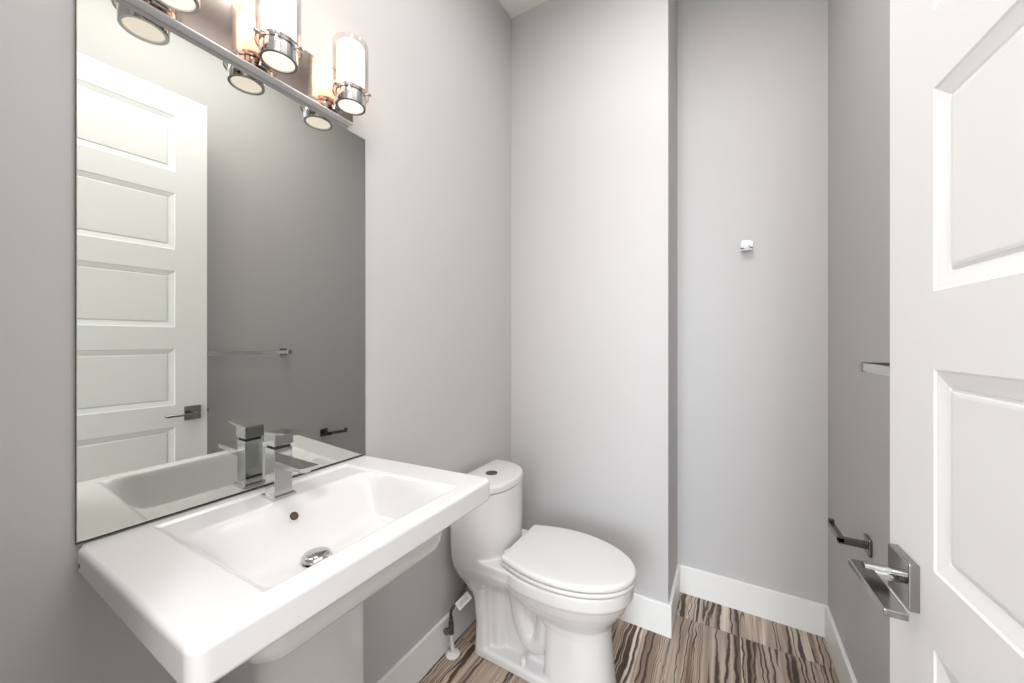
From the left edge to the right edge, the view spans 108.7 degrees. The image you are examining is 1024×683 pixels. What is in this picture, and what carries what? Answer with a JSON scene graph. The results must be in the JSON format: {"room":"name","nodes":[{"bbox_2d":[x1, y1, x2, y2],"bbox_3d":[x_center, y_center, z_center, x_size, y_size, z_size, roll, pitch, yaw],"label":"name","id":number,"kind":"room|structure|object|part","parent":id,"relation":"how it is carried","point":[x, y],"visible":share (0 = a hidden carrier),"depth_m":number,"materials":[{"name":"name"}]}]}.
{"room":"bathroom","nodes":[
{"label":"bathroom","id":0,"kind":"room"},
{"bbox_2d":[0,0,510,682],"bbox_3d":[-0.404,-0.236,1.427,0.120,3.021,2.256,0,0,30],"label":"wall","id":1,"kind":"structure","parent":0,"point":[435,125],"depth_m":1.23,"materials":[{"name":"grey paint"}]},
{"bbox_2d":[75,0,364,544],"bbox_3d":[-0.627,-0.142,0.920,0.006,1.012,0.609,0,0,30],"label":"wall mirror","id":2,"kind":"object","parent":1,"relation":"attached to","point":[220,216],"visible":1,"depth_m":0.80,"materials":[{"name":"silver mirror"}]},
{"bbox_2d":[125,0,371,126],"bbox_3d":[-0.575,-0.753,0.884,0.131,0.183,0.502,0,0,30],"label":"vanity light","id":3,"kind":"object","parent":1,"relation":"attached to","point":[267,47],"visible":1,"depth_m":0.87,"materials":[{"name":"silver metal"}]},
{"bbox_3d":[-0.697,-0.687,0.735,0.023,0.028,0.028,0,0,30],"label":"arm","id":4,"kind":"part","parent":3,"relation":"part of","materials":[{"name":"silver metal"}]},
{"bbox_3d":[-0.656,-0.672,0.711,0.068,0.003,0.068,0,0,30],"label":"glass","id":5,"kind":"part","parent":3,"relation":"part of","materials":[{"name":"white glass"}]},
{"bbox_3d":[-0.599,-0.687,0.903,0.023,0.028,0.028,0,0,30],"label":"arm","id":6,"kind":"part","parent":3,"relation":"part of","materials":[{"name":"silver metal"}]},
{"bbox_3d":[-0.558,-0.776,0.879,0.072,0.122,0.072,0,0,30],"label":"lamp shade","id":7,"kind":"part","parent":3,"relation":"part of","materials":[{"name":"white glass"}]},
{"bbox_3d":[-0.558,-0.672,0.879,0.068,0.003,0.068,0,0,30],"label":"glass","id":8,"kind":"part","parent":3,"relation":"part of","materials":[{"name":"white glass"}]},
{"bbox_3d":[-0.500,-0.687,1.072,0.023,0.028,0.028,0,0,30],"label":"arm","id":9,"kind":"part","parent":3,"relation":"part of","materials":[{"name":"silver metal"}]},
{"bbox_3d":[-0.459,-0.672,1.048,0.068,0.003,0.068,0,0,30],"label":"glass","id":10,"kind":"part","parent":3,"relation":"part of","materials":[{"name":"white glass"}]},
{"bbox_3d":[-0.459,-0.776,1.048,0.072,0.122,0.072,0,0,30],"label":"lamp shade","id":11,"kind":"part","parent":3,"relation":"part of","materials":[{"name":"white glass"}]},
{"bbox_2d":[376,591,475,682],"bbox_3d":[-0.430,1.206,1.250,0.014,0.136,1.682,0,0,30],"label":"baseboard","id":12,"kind":"structure","parent":1,"relation":"attached to","point":[411,668],"depth_m":1.42,"materials":[{"name":"white paint"}]},
{"bbox_2d":[499,0,677,18],"bbox_3d":[-0.672,-1.797,-0.733,3.000,0.100,6.256,0,0,30],"label":"ceiling","id":13,"kind":"structure","parent":0,"point":[514,8],"depth_m":1.91,"materials":[{"name":"white paint"}]},
{"bbox_2d":[511,0,676,637],"bbox_3d":[0.425,-0.236,1.929,0.804,3.021,0.354,0,0,30],"label":"wall","id":14,"kind":"structure","parent":0,"point":[594,82],"depth_m":1.75,"materials":[{"name":"grey paint"}]},
{"bbox_2d":[668,565,679,631],"bbox_3d":[0.765,1.206,1.729,0.014,0.136,0.326,0,0,30],"label":"baseboard","id":15,"kind":"structure","parent":14,"relation":"attached to","point":[675,592],"depth_m":1.70,"materials":[{"name":"white paint"}]},
{"bbox_2d":[418,592,838,682],"bbox_3d":[-0.672,1.314,-0.733,3.000,0.080,6.256,0,0,30],"label":"floor","id":16,"kind":"structure","parent":0,"point":[710,642],"depth_m":1.49,"materials":[{"name":"brown wood"}]},
{"bbox_2d":[78,456,489,682],"bbox_3d":[-0.418,0.821,0.823,0.463,0.906,0.655,0,0,30],"label":"pedestal sink","id":17,"kind":"object","parent":16,"relation":"on","point":[248,587],"visible":0.98,"depth_m":0.71,"materials":[{"name":"white ceramic"}]},
{"bbox_2d":[261,429,317,501],"bbox_3d":[-0.520,0.292,0.862,0.156,0.162,0.054,0,0,30],"label":"faucet","id":18,"kind":"object","parent":17,"relation":"on","point":[280,464],"visible":1,"depth_m":0.87,"materials":[{"name":"silver metal"}]},
{"bbox_3d":[-0.563,0.369,0.888,0.056,0.007,0.054,0,0,30],"label":"plate","id":19,"kind":"part","parent":18,"relation":"part of","materials":[{"name":"silver metal"}]},
{"bbox_3d":[-0.544,0.229,0.877,0.092,0.036,0.044,0,0,30],"label":"lever","id":20,"kind":"part","parent":18,"relation":"part of","materials":[{"name":"silver metal"}]},
{"bbox_3d":[-0.499,0.289,0.850,0.108,0.016,0.041,0,0,30],"label":"spout","id":21,"kind":"part","parent":18,"relation":"part of","materials":[{"name":"silver metal"}]},
{"bbox_2d":[443,582,471,659],"bbox_3d":[-0.220,1.120,1.516,0.066,0.308,0.132,0,0,40],"label":"water supply line","id":22,"kind":"object","parent":16,"relation":"on","point":[453,653],"visible":0.8,"depth_m":1.50,"materials":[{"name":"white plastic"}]},
{"bbox_2d":[451,459,635,682],"bbox_3d":[0.135,0.921,1.463,0.693,0.705,0.366,0,0,30],"label":"toilet","id":23,"kind":"object","parent":16,"relation":"on","point":[548,600],"visible":0.94,"depth_m":1.40,"materials":[{"name":"white ceramic"}]},
{"bbox_3d":[-0.075,0.588,1.586,0.207,0.031,0.360,0,0,30],"label":"tank lid","id":24,"kind":"part","parent":23,"relation":"part of","materials":[{"name":"white ceramic"}]},
{"bbox_3d":[0.231,0.826,1.407,0.471,0.023,0.366,0,0,30],"label":"seat lid","id":25,"kind":"part","parent":23,"relation":"part of","materials":[{"name":"white plastic"}]},
{"bbox_3d":[0.231,0.851,1.407,0.468,0.018,0.363,0,0,30],"label":"seat","id":26,"kind":"part","parent":23,"relation":"part of","materials":[{"name":"white plastic"}]},
{"bbox_2d":[677,0,827,604],"bbox_3d":[0.790,-0.236,1.978,1.385,3.021,0.100,0,0,30],"label":"wall","id":27,"kind":"structure","parent":0,"point":[752,75],"depth_m":1.72,"materials":[{"name":"grey paint"}]},
{"bbox_2d":[741,240,752,250],"bbox_3d":[1.096,-0.447,1.717,0.048,0.054,0.040,0,0,30],"label":"robe hook","id":28,"kind":"object","parent":27,"relation":"attached to","point":[747,245],"visible":1,"depth_m":1.71,"materials":[{"name":"silver metal"}]},
{"bbox_2d":[677,563,824,636],"bbox_3d":[1.096,1.206,1.732,0.582,0.136,0.014,0,0,30],"label":"baseboard","id":29,"kind":"structure","parent":27,"relation":"attached to","point":[796,612],"depth_m":1.71,"materials":[{"name":"white paint"}]},
{"bbox_2d":[828,0,889,682],"bbox_3d":[0.887,-0.236,0.672,0.100,3.021,2.256,0,0,30],"label":"wall","id":30,"kind":"structure","parent":0,"point":[858,30],"depth_m":1.24,"materials":[{"name":"grey paint"}]},
{"bbox_2d":[824,604,856,682],"bbox_3d":[0.848,1.206,0.718,0.014,0.136,2.016,0,0,30],"label":"baseboard","id":31,"kind":"structure","parent":30,"relation":"attached to","point":[844,671],"depth_m":1.41,"materials":[{"name":"white paint"}]},
{"bbox_2d":[828,518,871,557],"bbox_3d":[1.085,0.624,1.184,0.076,0.052,0.156,0,0,30],"label":"toilet paper holder","id":32,"kind":"object","parent":30,"relation":"attached to","point":[866,544],"visible":1,"depth_m":1.14,"materials":[{"name":"silver metal"}]},
{"bbox_3d":[1.063,0.624,1.207,0.016,0.030,0.139,0,0,30],"label":"arm","id":33,"kind":"part","parent":32,"relation":"part of","materials":[{"name":"silver metal"}]},
{"bbox_3d":[1.055,0.624,1.141,0.068,0.018,0.018,0,0,30],"label":"post","id":34,"kind":"part","parent":32,"relation":"part of","materials":[{"name":"silver metal"}]},
{"bbox_2d":[860,362,889,376],"bbox_3d":[0.778,0.065,0.667,0.082,0.040,0.607,0,0,30],"label":"towel bar","id":35,"kind":"object","parent":30,"relation":"attached to","point":[880,368],"visible":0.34,"depth_m":0.86,"materials":[{"name":"silver metal"}]},
{"bbox_3d":[0.918,0.065,0.913,0.076,0.023,0.020,0,0,30],"label":"post","id":36,"kind":"part","parent":35,"relation":"part of","materials":[{"name":"silver metal"}]},
{"bbox_3d":[-0.294,-0.236,0.126,1.385,3.021,0.120,0,0,30],"label":"wall","id":37,"kind":"structure","parent":0,"visible":0},
{"bbox_2d":[848,0,1023,682],"bbox_3d":[0.448,0.048,0.236,0.163,2.428,0.784,0,0,26],"label":"door","id":38,"kind":"structure","parent":37,"relation":"in","point":[953,603],"depth_m":0.44,"materials":[{"name":"white paint"}]},
{"bbox_3d":[0.509,0.344,0.515,0.024,0.010,0.122,0,0,26],"label":"lever","id":39,"kind":"part","parent":38,"relation":"part of","materials":[{"name":"silver metal"}]}
]}

